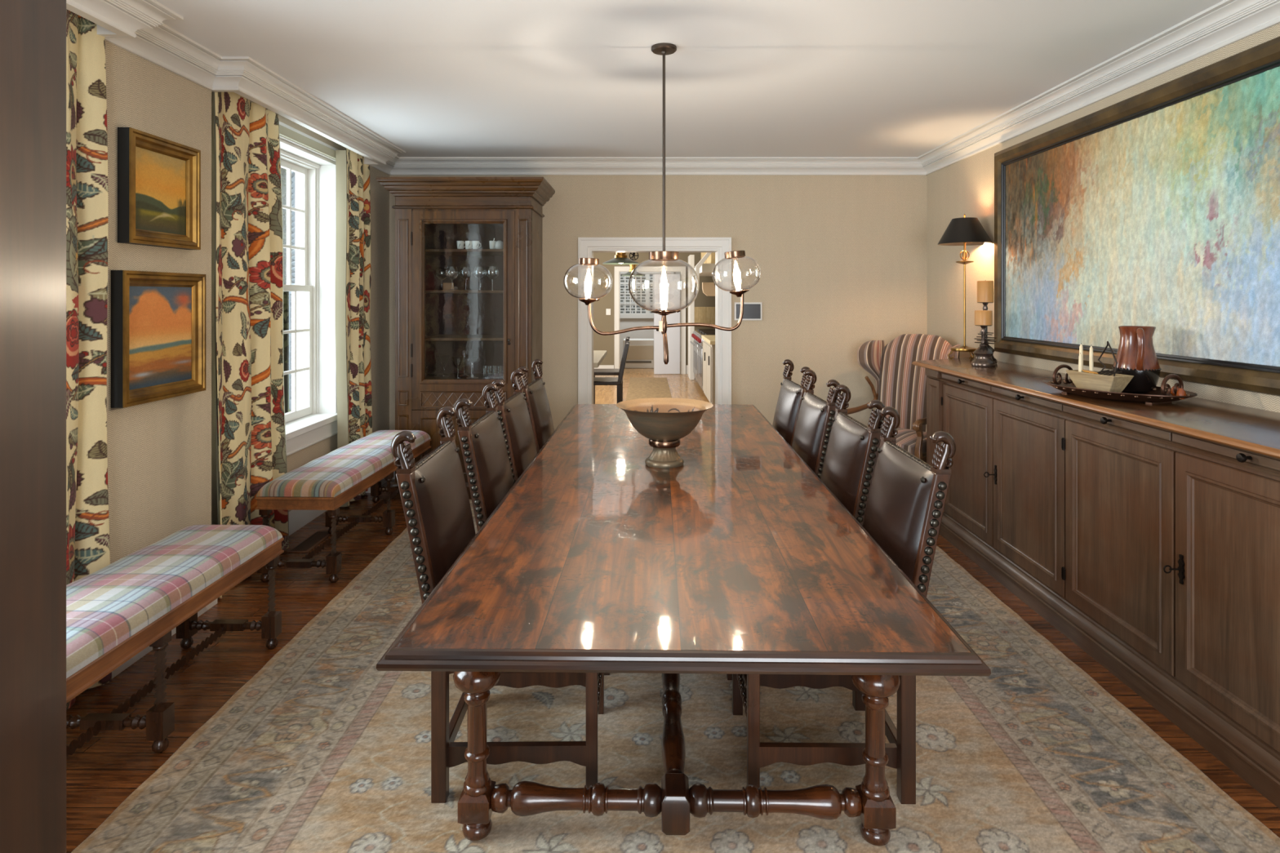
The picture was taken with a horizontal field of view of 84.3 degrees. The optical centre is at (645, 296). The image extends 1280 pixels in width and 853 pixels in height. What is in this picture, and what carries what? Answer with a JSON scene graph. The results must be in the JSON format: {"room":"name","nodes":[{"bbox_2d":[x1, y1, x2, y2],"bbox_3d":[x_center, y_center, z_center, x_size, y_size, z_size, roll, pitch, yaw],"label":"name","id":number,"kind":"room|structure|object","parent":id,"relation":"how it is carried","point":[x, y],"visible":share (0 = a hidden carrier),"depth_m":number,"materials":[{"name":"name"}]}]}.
{"room":"dining room","nodes":[
{"label":"dining room","id":0,"kind":"room"},
{"bbox_2d":[105,40,389,564],"bbox_3d":[-2.315,0.188,1.740,0.410,2.625,8.280,0,0,0],"label":"wall","id":1,"kind":"structure","parent":0,"point":[162,454],"depth_m":3.15,"materials":[{"name":"paint"}]},
{"bbox_2d":[66,8,111,709],"bbox_3d":[-2.119,0.212,2.455,0.118,2.545,0.554,0,0,0],"label":"curtain","id":2,"kind":"object","parent":1,"relation":"hanging from","point":[87,522],"visible":0.44,"depth_m":2.67,"materials":[{"name":"fabric"}]},
{"bbox_2d":[66,4,127,35],"bbox_3d":[-2.118,-1.062,1.720,0.264,0.124,1.998,0,0,0],"label":"trim","id":3,"kind":"structure","parent":1,"relation":"attached to","point":[103,29],"depth_m":2.65,"materials":[{"name":"white wood"}]},
{"bbox_2d":[111,270,205,408],"bbox_3d":[-2.082,0.168,3.050,0.053,0.544,0.520,0,0,0],"label":"framed painting","id":4,"kind":"object","parent":1,"relation":"attached to","point":[158,318],"visible":1,"depth_m":3.01,"materials":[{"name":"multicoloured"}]},
{"bbox_2d":[117,127,200,249],"bbox_3d":[-2.082,-0.446,3.047,0.053,0.461,0.445,0,0,0],"label":"framed painting","id":5,"kind":"object","parent":1,"relation":"attached to","point":[159,178],"visible":1,"depth_m":3.01,"materials":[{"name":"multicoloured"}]},
{"bbox_2d":[66,0,405,175],"bbox_3d":[-1.984,-1.062,1.715,0.251,0.124,8.230,0,0,0],"label":"crown molding","id":6,"kind":"structure","parent":1,"relation":"attached to","point":[148,37],"depth_m":3.35,"materials":[{"name":"white wood"}]},
{"bbox_2d":[103,478,386,684],"bbox_3d":[-2.171,1.430,1.715,0.158,0.140,8.230,0,0,0],"label":"baseboard","id":7,"kind":"structure","parent":1,"relation":"attached to","point":[298,519],"depth_m":4.47,"materials":[{"name":"white"}]},
{"bbox_2d":[213,92,288,599],"bbox_3d":[-2.143,0.212,3.827,0.132,2.545,0.738,0,0,0],"label":"curtain","id":8,"kind":"object","parent":1,"relation":"hanging from","point":[251,428],"visible":0.91,"depth_m":3.77,"materials":[{"name":"fabric"}]},
{"bbox_2d":[211,90,382,164],"bbox_3d":[-2.118,-1.062,4.400,0.264,0.124,1.918,0,0,0],"label":"trim","id":9,"kind":"structure","parent":1,"relation":"attached to","point":[367,160],"depth_m":4.10,"materials":[{"name":"white wood"}]},
{"bbox_2d":[279,120,339,456],"bbox_3d":[-2.362,-0.035,4.480,0.335,2.060,1.500,0,0,0],"label":"window","id":10,"kind":"structure","parent":1,"relation":"in","point":[312,420],"depth_m":5.11,"materials":[{"name":"white wood"}]},
{"bbox_2d":[288,171,295,410],"bbox_3d":[-2.655,-0.070,5.368,0.040,1.900,0.460,0,0,-33],"label":"window shutter","id":11,"kind":"object","parent":10,"relation":"attached to","point":[293,174],"visible":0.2,"depth_m":5.50,"materials":[{"name":"grey wood"}]},
{"bbox_2d":[334,147,372,506],"bbox_3d":[-2.131,0.212,5.225,0.112,2.545,0.489,0,0,0],"label":"curtain","id":12,"kind":"object","parent":1,"relation":"hanging from","point":[353,233],"visible":0.8,"depth_m":5.13,"materials":[{"name":"fabric"}]},
{"bbox_2d":[619,271,679,361],"bbox_3d":[0.000,-0.050,16.350,5.200,3.100,0.100,0,0,0],"label":"wall","id":13,"kind":"structure","parent":0,"point":[624,323],"depth_m":16.30,"materials":[{"name":"white paint"}]},
{"bbox_2d":[619,271,674,318],"bbox_3d":[-0.006,-0.058,16.256,1.325,1.117,0.052,0,0,0],"label":"window","id":14,"kind":"structure","parent":13,"relation":"in","point":[642,286],"depth_m":16.25,"materials":[{"name":"white paint"}]},
{"bbox_2d":[593,252,715,373],"bbox_3d":[-0.525,-0.050,13.760,4.150,3.100,0.120,0,0,0],"label":"wall","id":15,"kind":"structure","parent":0,"point":[602,277],"depth_m":13.70,"materials":[{"name":"brown paint"}]},
{"bbox_2d":[594,364,613,368],"bbox_3d":[-1.605,1.415,13.690,1.990,0.170,0.019,0,0,0],"label":"baseboard","id":16,"kind":"structure","parent":15,"relation":"attached to","point":[601,366],"depth_m":13.68,"materials":[{"name":"white paint"}]},
{"bbox_2d":[605,308,610,315],"bbox_3d":[-0.717,0.298,13.692,0.090,0.120,0.016,0,0,0],"label":"light switch","id":17,"kind":"object","parent":15,"relation":"attached to","point":[607,310],"visible":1,"depth_m":13.69,"materials":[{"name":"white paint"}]},
{"bbox_2d":[614,266,685,373],"bbox_3d":[0.090,0.460,13.686,1.380,2.080,0.028,0,0,0],"label":"door frame","id":18,"kind":"structure","parent":15,"relation":"attached to","point":[617,268],"depth_m":13.68,"materials":[{"name":"white paint"}]},
{"bbox_2d":[653,274,679,373],"bbox_3d":[0.414,0.530,13.635,0.500,1.920,0.150,0,0,-7],"label":"panelled door","id":19,"kind":"structure","parent":15,"relation":"in","point":[666,286],"depth_m":13.62,"materials":[{"name":"white paint"}]},
{"bbox_2d":[389,175,927,431],"bbox_3d":[-0.090,0.188,5.930,5.220,2.625,0.200,0,0,0],"label":"wall","id":20,"kind":"structure","parent":0,"point":[842,260],"depth_m":5.83,"materials":[{"name":"paint"}]},
{"bbox_2d":[577,237,731,404],"bbox_3d":[0.076,0.507,5.916,1.257,1.985,0.228,0,0,0],"label":"door frame","id":21,"kind":"structure","parent":20,"relation":"attached to","point":[584,244],"depth_m":5.81,"materials":[{"name":"white wood"}]},
{"bbox_2d":[390,156,925,175],"bbox_3d":[0.105,-1.062,5.767,4.430,0.124,0.126,0,0,0],"label":"crown molding","id":22,"kind":"structure","parent":20,"relation":"attached to","point":[404,166],"depth_m":5.78,"materials":[{"name":"white"}]},
{"bbox_2d":[733,302,762,320],"bbox_3d":[0.846,0.122,5.822,0.229,0.149,0.015,0,0,0],"label":"tablet","id":23,"kind":"object","parent":20,"relation":"attached to","point":[753,311],"visible":1,"depth_m":5.81,"materials":[{"name":"white plastic"}]},
{"bbox_2d":[66,361,1279,852],"bbox_3d":[-0.050,1.550,6.950,5.300,0.100,18.900,0,0,0],"label":"floor","id":24,"kind":"structure","parent":0,"point":[102,774],"depth_m":2.82,"materials":[{"name":"brown wood"}]},
{"bbox_2d":[0,0,66,852],"bbox_3d":[-0.574,0.193,0.135,0.340,2.615,0.950,0,0,-13],"label":"trim","id":25,"kind":"structure","parent":24,"relation":"on","point":[33,33],"depth_m":0.59,"materials":[{"name":"brown wood"}]},
{"bbox_2d":[66,524,284,758],"bbox_3d":[-1.782,1.231,2.305,0.420,0.539,1.528,0,0,0],"label":"bench","id":26,"kind":"object","parent":24,"relation":"on","point":[134,603],"visible":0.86,"depth_m":2.38,"materials":[{"name":"multicoloured fabric"}]},
{"bbox_2d":[66,524,282,678],"bbox_3d":[-1.782,1.003,2.305,0.410,0.084,1.520,0,0,0],"label":"cushion","id":27,"kind":"object","parent":26,"relation":"on","point":[108,608],"depth_m":2.41,"materials":[{"name":"fabric"}]},
{"bbox_2d":[285,530,331,552],"bbox_3d":[-2.040,1.496,4.330,0.130,0.006,0.380,0,0,0],"label":"floor vent","id":28,"kind":"object","parent":24,"relation":"in","point":[313,540],"visible":0.86,"depth_m":4.30,"materials":[{"name":"brown wood"}]},
{"bbox_2d":[254,430,431,582],"bbox_3d":[-1.800,1.231,4.435,0.420,0.539,1.528,0,0,1],"label":"bench","id":29,"kind":"object","parent":24,"relation":"on","point":[328,482],"visible":0.78,"depth_m":3.94,"materials":[{"name":"multicoloured fabric"}]},
{"bbox_2d":[256,430,430,497],"bbox_3d":[-1.800,1.003,4.435,0.410,0.084,1.520,0,0,1],"label":"cushion","id":30,"kind":"object","parent":29,"relation":"on","point":[335,473],"depth_m":4.02,"materials":[{"name":"fabric"}]},
{"bbox_2d":[375,177,555,498],"bbox_3d":[-1.355,0.314,5.492,1.221,2.372,0.671,0,0,0],"label":"display cabinet","id":31,"kind":"object","parent":24,"relation":"on","point":[501,326],"visible":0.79,"depth_m":5.26,"materials":[{"name":"brown wood"}]},
{"bbox_2d":[437,355,450,377],"bbox_3d":[-1.583,0.545,5.560,0.104,0.166,0.104,0,0,0],"label":"martini glass","id":32,"kind":"object","parent":31,"relation":"on","point":[437,355],"visible":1,"depth_m":5.55,"materials":[{"name":"clear glass"}]},
{"bbox_2d":[443,282,453,289],"bbox_3d":[-1.587,-0.079,5.700,0.084,0.062,0.008,0,0,0],"label":"place card","id":33,"kind":"object","parent":31,"relation":"on","point":[446,286],"visible":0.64,"depth_m":5.70,"materials":[{"name":"brown paper"}]},
{"bbox_2d":[444,266,458,289],"bbox_3d":[-1.488,-0.139,5.450,0.104,0.182,0.104,0,0,0],"label":"wine glass","id":34,"kind":"object","parent":31,"relation":"on","point":[447,266],"visible":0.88,"depth_m":5.44,"materials":[{"name":"clear glass"}]},
{"bbox_2d":[450,356,464,378],"bbox_3d":[-1.438,0.545,5.420,0.104,0.166,0.104,0,0,0],"label":"martini glass","id":35,"kind":"object","parent":31,"relation":"on","point":[451,357],"visible":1,"depth_m":5.41,"materials":[{"name":"clear glass"}]},
{"bbox_2d":[456,240,465,248],"bbox_3d":[-1.419,-0.392,5.437,0.065,0.068,0.056,0,0,36],"label":"mug","id":36,"kind":"object","parent":31,"relation":"on","point":[460,243],"visible":0.79,"depth_m":5.42,"materials":[{"name":"white ceramic"}]},
{"bbox_2d":[425,248,503,255],"bbox_3d":[-1.355,-0.347,5.559,0.949,0.022,0.477,0,0,0],"label":"shelf","id":37,"kind":"object","parent":31,"relation":"attached to","point":[428,251],"depth_m":5.38,"materials":[{"name":"brown wood"}]},
{"bbox_2d":[425,289,503,293],"bbox_3d":[-1.355,-0.037,5.559,0.949,0.022,0.477,0,0,0],"label":"shelf","id":38,"kind":"object","parent":31,"relation":"attached to","point":[426,291],"depth_m":5.32,"materials":[{"name":"brown wood"}]},
{"bbox_2d":[425,334,503,341],"bbox_3d":[-1.355,0.323,5.559,0.949,0.022,0.477,0,0,0],"label":"shelf","id":39,"kind":"object","parent":31,"relation":"attached to","point":[428,337],"depth_m":5.35,"materials":[{"name":"brown wood"}]},
{"bbox_2d":[464,240,472,248],"bbox_3d":[-1.356,-0.392,5.439,0.065,0.068,0.056,0,0,19],"label":"mug","id":40,"kind":"object","parent":31,"relation":"on","point":[468,243],"visible":0.8,"depth_m":5.42,"materials":[{"name":"white ceramic"}]},
{"bbox_2d":[466,357,478,378],"bbox_3d":[-1.331,0.550,5.440,0.092,0.156,0.092,0,0,0],"label":"glass compote","id":41,"kind":"object","parent":31,"relation":"on","point":[470,377],"visible":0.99,"depth_m":5.43,"materials":[{"name":"clear glass"}]},
{"bbox_2d":[471,240,481,248],"bbox_3d":[-1.301,-0.392,5.440,0.065,0.068,0.056,0,0,1],"label":"mug","id":42,"kind":"object","parent":31,"relation":"on","point":[475,244],"visible":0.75,"depth_m":5.42,"materials":[{"name":"white ceramic"}]},
{"bbox_2d":[483,365,488,378],"bbox_3d":[-1.216,0.580,5.400,0.044,0.098,0.044,0,0,0],"label":"crystal tumbler","id":43,"kind":"object","parent":31,"relation":"on","point":[483,366],"visible":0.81,"depth_m":5.40,"materials":[{"name":"clear glass"}]},
{"bbox_2d":[488,240,496,248],"bbox_3d":[-1.169,-0.392,5.441,0.065,0.068,0.056,0,0,-16],"label":"mug","id":44,"kind":"object","parent":31,"relation":"on","point":[491,243],"visible":0.73,"depth_m":5.42,"materials":[{"name":"white ceramic"}]},
{"bbox_2d":[485,266,499,289],"bbox_3d":[-1.172,-0.139,5.420,0.104,0.182,0.104,0,0,0],"label":"wine glass","id":45,"kind":"object","parent":31,"relation":"on","point":[487,266],"visible":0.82,"depth_m":5.41,"materials":[{"name":"clear glass"}]},
{"bbox_2d":[493,238,503,248],"bbox_3d":[-1.121,-0.404,5.440,0.072,0.091,0.072,0,0,45],"label":"sugar bowl","id":46,"kind":"object","parent":31,"relation":"on","point":[499,244],"visible":0.72,"depth_m":5.41,"materials":[{"name":"white ceramic"}]},
{"bbox_2d":[593,350,606,404],"bbox_3d":[-0.887,1.048,7.075,0.925,0.905,1.450,0,0,0],"label":"dining table","id":47,"kind":"object","parent":24,"relation":"on","point":[598,355],"visible":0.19,"depth_m":7.13,"materials":[{"name":"beige wood"}]},
{"bbox_2d":[593,350,606,367],"bbox_3d":[-0.887,0.618,7.075,0.925,0.045,1.450,0,0,0],"label":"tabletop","id":48,"kind":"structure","parent":47,"relation":"on","point":[598,355],"depth_m":7.03,"materials":[{"name":"beige"}]},
{"bbox_2d":[594,337,629,404],"bbox_3d":[-0.415,0.990,8.250,0.459,1.020,0.380,0,0,0],"label":"dining chair","id":49,"kind":"object","parent":24,"relation":"on","point":[597,371],"visible":0.29,"depth_m":8.07,"materials":[{"name":"black wood"}]},
{"bbox_2d":[593,341,630,403],"bbox_3d":[-0.395,0.990,7.350,0.459,1.020,0.380,0,0,0],"label":"dining chair","id":50,"kind":"object","parent":24,"relation":"on","point":[617,381],"visible":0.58,"depth_m":7.17,"materials":[{"name":"black wood"}]},
{"bbox_2d":[622,338,653,368],"bbox_3d":[-0.142,1.204,14.992,0.647,0.592,0.516,0,0,0],"label":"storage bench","id":51,"kind":"object","parent":24,"relation":"on","point":[640,354],"visible":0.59,"depth_m":14.74,"materials":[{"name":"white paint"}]},
{"bbox_2d":[626,360,651,363],"bbox_3d":[-0.142,1.364,14.737,0.527,0.040,0.006,0,0,0],"label":"vent","id":52,"kind":"object","parent":51,"relation":"attached to","point":[627,362],"depth_m":14.73,"materials":[{"name":"white metal"}]},
{"bbox_2d":[625,377,671,400],"bbox_3d":[0.053,1.494,10.500,0.673,0.009,5.000,0,0,0],"label":"jute rug","id":53,"kind":"object","parent":24,"relation":"on","point":[638,388],"visible":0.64,"depth_m":11.39,"materials":[{"name":"beige wicker"}]},
{"bbox_2d":[71,499,1279,852],"bbox_3d":[0.102,1.495,2.749,3.294,0.010,4.898,0,0,0],"label":"area rug","id":54,"kind":"object","parent":24,"relation":"on","point":[323,749],"visible":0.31,"depth_m":2.24,"materials":[{"name":"fabric"}]},
{"bbox_2d":[391,406,604,803],"bbox_3d":[-0.447,0.947,2.337,0.620,1.098,0.531,0,0,-1],"label":"leather chair","id":55,"kind":"object","parent":54,"relation":"on","point":[434,496],"visible":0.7,"depth_m":2.12,"materials":[{"name":"brown leather"}]},
{"bbox_2d":[490,368,537,484],"bbox_3d":[-0.431,0.947,3.627,0.620,1.098,0.531,0,0,1],"label":"leather chair","id":56,"kind":"object","parent":54,"relation":"on","point":[515,420],"visible":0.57,"depth_m":3.47,"materials":[{"name":"brown leather"}]},
{"bbox_2d":[453,383,609,675],"bbox_3d":[-0.439,0.947,3.003,0.620,1.098,0.531,0,0,1],"label":"leather chair","id":57,"kind":"object","parent":54,"relation":"on","point":[486,458],"visible":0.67,"depth_m":2.81,"materials":[{"name":"brown leather"}]},
{"bbox_2d":[517,359,554,453],"bbox_3d":[-0.423,0.947,4.270,0.620,1.098,0.531,0,0,2],"label":"leather chair","id":58,"kind":"object","parent":54,"relation":"on","point":[537,402],"visible":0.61,"depth_m":4.13,"materials":[{"name":"brown leather"}]},
{"bbox_2d":[375,404,991,846],"bbox_3d":[0.103,1.119,3.198,1.274,0.744,3.465,0,0,1],"label":"dining table","id":59,"kind":"object","parent":54,"relation":"on","point":[737,557],"visible":1,"depth_m":1.93,"materials":[{"name":"brown wood"}]},
{"bbox_2d":[616,397,713,468],"bbox_3d":[0.085,0.615,3.155,0.432,0.264,0.432,0,0,0],"label":"footed bowl","id":60,"kind":"object","parent":59,"relation":"on","point":[664,421],"visible":1,"depth_m":3.09,"materials":[{"name":"ceramic"}]},
{"bbox_2d":[772,359,811,446],"bbox_3d":[0.637,0.947,4.247,0.620,1.098,0.531,0,0,-1],"label":"leather chair","id":61,"kind":"object","parent":54,"relation":"on","point":[788,402],"visible":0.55,"depth_m":4.14,"materials":[{"name":"brown leather"}]},
{"bbox_2d":[726,384,884,679],"bbox_3d":[0.619,0.947,2.965,0.620,1.098,0.531,0,0,0],"label":"leather chair","id":62,"kind":"object","parent":54,"relation":"on","point":[851,452],"visible":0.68,"depth_m":2.79,"materials":[{"name":"brown leather"}]},
{"bbox_2d":[791,369,841,478],"bbox_3d":[0.628,0.947,3.628,0.620,1.098,0.531,0,0,-1],"label":"leather chair","id":63,"kind":"object","parent":54,"relation":"on","point":[815,422],"visible":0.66,"depth_m":3.47,"materials":[{"name":"brown leather"}]},
{"bbox_2d":[732,406,955,804],"bbox_3d":[0.610,0.947,2.332,0.620,1.098,0.531,0,0,1],"label":"leather chair","id":64,"kind":"object","parent":54,"relation":"on","point":[907,496],"visible":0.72,"depth_m":2.12,"materials":[{"name":"brown leather"}]},
{"bbox_2d":[688,254,694,379],"bbox_3d":[0.840,0.375,13.000,0.080,2.250,0.600,0,0,0],"label":"panel","id":65,"kind":"object","parent":24,"relation":"on","point":[691,257],"visible":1,"depth_m":12.70,"materials":[{"name":"white paint"}]},
{"bbox_2d":[689,328,715,391],"bbox_3d":[1.163,0.995,11.550,0.754,0.850,2.100,0,0,0],"label":"range","id":66,"kind":"object","parent":24,"relation":"on","point":[697,343],"visible":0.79,"depth_m":11.35,"materials":[{"name":"silver metal"}]},
{"bbox_2d":[693,340,697,377],"bbox_3d":[0.854,1.060,12.040,0.017,0.560,0.960,0,0,0],"label":"oven","id":67,"kind":"object","parent":66,"relation":"in","point":[695,351],"depth_m":12.00,"materials":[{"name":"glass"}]},
{"bbox_2d":[697,344,702,386],"bbox_3d":[0.854,1.060,11.040,0.017,0.560,0.920,0,0,0],"label":"oven","id":68,"kind":"object","parent":66,"relation":"in","point":[700,353],"depth_m":10.92,"materials":[{"name":"silver glass"}]},
{"bbox_2d":[701,334,715,404],"bbox_3d":[1.181,0.995,9.785,0.718,0.850,1.370,0,0,0],"label":"base cabinet","id":69,"kind":"object","parent":24,"relation":"on","point":[708,343],"visible":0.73,"depth_m":9.42,"materials":[{"name":"beige wood"}]},
{"bbox_2d":[701,334,715,344],"bbox_3d":[1.185,0.595,9.785,0.710,0.050,1.370,0,0,0],"label":"countertop","id":70,"kind":"structure","parent":69,"relation":"on","point":[710,339],"depth_m":9.69,"materials":[{"name":"beige stone"}]},
{"bbox_2d":[847,333,960,462],"bbox_3d":[1.849,0.893,5.147,0.729,1.215,0.780,0,0,-44],"label":"chair","id":71,"kind":"object","parent":24,"relation":"on","point":[900,384],"visible":0.5,"depth_m":5.30,"materials":[{"name":"fabric"}]},
{"bbox_2d":[911,356,1279,808],"bbox_3d":[2.041,0.963,3.291,0.553,1.075,3.474,0,0,0],"label":"sideboard","id":72,"kind":"object","parent":24,"relation":"on","point":[1147,535],"visible":0.98,"depth_m":2.67,"materials":[{"name":"brown wood"}]},
{"bbox_2d":[937,213,992,359],"bbox_3d":[2.166,-0.068,4.800,0.340,0.987,0.340,0,0,0],"label":"lamp","id":73,"kind":"object","parent":72,"relation":"on","point":[964,231],"visible":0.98,"depth_m":4.73,"materials":[{"name":"gold metal"}]},
{"bbox_2d":[971,324,995,367],"bbox_3d":[2.057,0.299,4.300,0.142,0.251,0.136,0,0,0],"label":"candle holder","id":74,"kind":"object","parent":72,"relation":"on","point":[983,358],"visible":0.96,"depth_m":4.27,"materials":[{"name":"grey metal"}]},
{"bbox_2d":[974,310,992,325],"bbox_3d":[2.054,0.127,4.300,0.099,0.094,0.098,0,0,0],"label":"pillar candle","id":75,"kind":"object","parent":74,"relation":"on","point":[984,317],"visible":0.99,"depth_m":4.26,"materials":[{"name":"brown wax"}]},
{"bbox_2d":[973,302,997,364],"bbox_3d":[2.165,0.230,4.500,0.142,0.388,0.136,0,0,0],"label":"candle holder","id":76,"kind":"object","parent":72,"relation":"on","point":[984,307],"visible":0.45,"depth_m":4.48,"materials":[{"name":"grey metal"}]},
{"bbox_2d":[977,280,993,302],"bbox_3d":[2.162,-0.034,4.500,0.096,0.141,0.096,0,0,0],"label":"pillar candle","id":77,"kind":"object","parent":76,"relation":"on","point":[984,288],"visible":0.97,"depth_m":4.46,"materials":[{"name":"brown wax"}]},
{"bbox_2d":[915,356,1279,449],"bbox_3d":[2.047,0.432,3.287,0.541,0.015,3.442,0,0,0],"label":"countertop","id":78,"kind":"structure","parent":72,"relation":"on","point":[1254,425],"depth_m":2.68,"materials":[{"name":"brown wood"}]},
{"bbox_2d":[1042,364,1197,404],"bbox_3d":[1.965,0.364,2.965,0.377,0.122,0.594,0,0,-27],"label":"metal tray","id":79,"kind":"object","parent":72,"relation":"on","point":[1158,395],"visible":0.78,"depth_m":2.83,"materials":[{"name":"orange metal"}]},
{"bbox_2d":[1066,369,1133,392],"bbox_3d":[1.905,0.362,2.975,0.098,0.082,0.248,0,0,-12],"label":"dough bowl","id":80,"kind":"object","parent":79,"relation":"on","point":[1086,380],"visible":0.68,"depth_m":2.93,"materials":[{"name":"beige wood"}]},
{"bbox_2d":[1078,353,1082,372],"bbox_3d":[1.870,0.317,3.041,0.017,0.151,0.017,0,0,0],"label":"taper candle","id":81,"kind":"object","parent":80,"relation":"in","point":[1080,357],"visible":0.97,"depth_m":3.04,"materials":[{"name":"beige wax"}]},
{"bbox_2d":[1079,342,1083,372],"bbox_3d":[1.894,0.297,3.075,0.017,0.191,0.017,0,0,0],"label":"taper candle","id":82,"kind":"object","parent":80,"relation":"in","point":[1081,347],"visible":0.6,"depth_m":3.07,"materials":[{"name":"beige wax"}]},
{"bbox_2d":[1081,369,1097,373],"bbox_3d":[1.880,0.319,2.993,0.032,0.010,0.084,0,0,-9],"label":"dried leaf","id":83,"kind":"object","parent":80,"relation":"on","point":[1085,371],"visible":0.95,"depth_m":2.98,"materials":[{"name":"orange plant"}]},
{"bbox_2d":[1088,346,1093,373],"bbox_3d":[1.911,0.299,3.033,0.017,0.186,0.017,0,0,0],"label":"taper candle","id":84,"kind":"object","parent":80,"relation":"in","point":[1091,353],"visible":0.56,"depth_m":3.03,"materials":[{"name":"beige wax"}]},
{"bbox_2d":[1097,341,1122,376],"bbox_3d":[1.913,0.289,2.936,0.046,0.208,0.115,0,0,-12],"label":"ornament","id":85,"kind":"object","parent":80,"relation":"in","point":[1107,372],"visible":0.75,"depth_m":2.92,"materials":[{"name":"grey metal"}]},
{"bbox_2d":[1111,325,1161,393],"bbox_3d":[2.105,0.268,3.035,0.179,0.278,0.178,0,0,-20],"label":"ceramic jug","id":86,"kind":"object","parent":79,"relation":"on","point":[1135,356],"visible":0.96,"depth_m":2.98,"materials":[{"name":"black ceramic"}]},
{"bbox_2d":[1170,386,1179,395],"bbox_3d":[2.101,0.373,2.800,0.043,0.042,0.035,0,0,0],"label":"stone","id":87,"kind":"object","parent":79,"relation":"on","point":[1172,393],"visible":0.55,"depth_m":2.79,"materials":[{"name":"brown stone"}]},
{"bbox_2d":[1176,387,1186,399],"bbox_3d":[2.061,0.373,2.720,0.035,0.042,0.028,0,0,0],"label":"stone","id":88,"kind":"object","parent":79,"relation":"on","point":[1180,392],"visible":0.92,"depth_m":2.71,"materials":[{"name":"brown stone"}]},
{"bbox_2d":[155,0,1222,156],"bbox_3d":[-0.050,-1.175,1.765,5.300,0.100,8.530,0,0,0],"label":"ceiling","id":89,"kind":"structure","parent":0,"point":[428,77],"depth_m":3.41,"materials":[{"name":"white paint"}]},
{"bbox_2d":[563,42,761,364],"bbox_3d":[0.077,-0.411,3.193,0.892,1.426,0.320,0,0,0],"label":"chandelier","id":90,"kind":"object","parent":89,"relation":"hanging from","point":[664,48],"visible":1,"depth_m":3.18,"materials":[{"name":"clear glass"}]},
{"bbox_2d":[927,22,1279,413],"bbox_3d":[2.420,0.188,1.665,0.200,2.625,8.330,0,0,0],"label":"wall","id":91,"kind":"structure","parent":0,"point":[966,186],"depth_m":4.96,"materials":[{"name":"paint"}]},
{"bbox_2d":[917,0,1279,175],"bbox_3d":[2.257,-1.062,1.715,0.126,0.124,8.230,0,0,0],"label":"crown molding","id":92,"kind":"structure","parent":91,"relation":"attached to","point":[1225,23],"depth_m":3.33,"materials":[{"name":"white"}]},
{"bbox_2d":[994,35,1279,395],"bbox_3d":[2.293,-0.290,3.115,0.050,1.300,3.030,0,0,0],"label":"abstract painting","id":93,"kind":"object","parent":91,"relation":"attached to","point":[1158,206],"visible":0.98,"depth_m":3.15,"materials":[{"name":"multicoloured paint"}]},
{"bbox_3d":[0.000,-1.650,11.215,5.200,0.100,10.370,0,0,0],"label":"ceiling","id":94,"kind":"structure","parent":0,"visible":0},
{"bbox_2d":[602,252,639,264],"bbox_3d":[-0.263,-0.970,7.600,0.400,1.239,0.400,0,0,0],"label":"pendant lamp","id":95,"kind":"object","parent":94,"relation":"hanging from","point":[620,258],"visible":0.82,"depth_m":7.53,"materials":[{"name":"grey"}]},
{"bbox_2d":[622,252,644,275],"bbox_3d":[-0.188,-0.950,10.600,0.340,1.280,0.340,0,0,0],"label":"pendant lamp","id":96,"kind":"object","parent":94,"relation":"hanging from","point":[632,266],"visible":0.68,"depth_m":10.55,"materials":[{"name":"grey"}]},
{"bbox_2d":[629,252,638,260],"bbox_3d":[-0.133,-1.011,8.200,0.110,1.185,0.024,0,0,0],"label":"ornament","id":97,"kind":"object","parent":94,"relation":"hanging from","point":[630,252],"visible":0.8,"depth_m":8.19,"materials":[{"name":"black metal"}]},
{"bbox_3d":[1.600,-0.050,11.215,0.100,3.100,10.370,0,0,0],"label":"wall","id":98,"kind":"structure","parent":0,"visible":0},
{"bbox_2d":[692,252,715,296],"bbox_3d":[1.137,-0.795,11.490,0.805,1.590,2.220,0,0,0],"label":"range hood","id":99,"kind":"object","parent":98,"relation":"attached to","point":[706,264],"visible":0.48,"depth_m":10.50,"materials":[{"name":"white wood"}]},
{"bbox_2d":[694,306,715,324],"bbox_3d":[1.220,0.385,13.659,0.659,0.370,0.039,0,0,0],"label":"backsplash","id":100,"kind":"structure","parent":98,"relation":"attached to","point":[702,314],"depth_m":13.64,"materials":[{"name":"beige tile"}]},
{"label":"outside","id":101,"kind":"structure","parent":0,"visible":0},
{"bbox_2d":[288,381,291,412],"bbox_3d":[-31.260,2.225,25.000,57.480,0.050,90.000,0,0,0],"label":"lawn","id":102,"kind":"structure","parent":101,"point":[289,410],"depth_m":15.09,"materials":[{"name":"green plant"}]},
{"bbox_2d":[280,167,288,413],"bbox_3d":[-6.124,-0.241,11.778,2.437,4.893,2.617,0,0,0],"label":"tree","id":103,"kind":"object","parent":102,"relation":"on","point":[286,294],"visible":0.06,"depth_m":11.58,"materials":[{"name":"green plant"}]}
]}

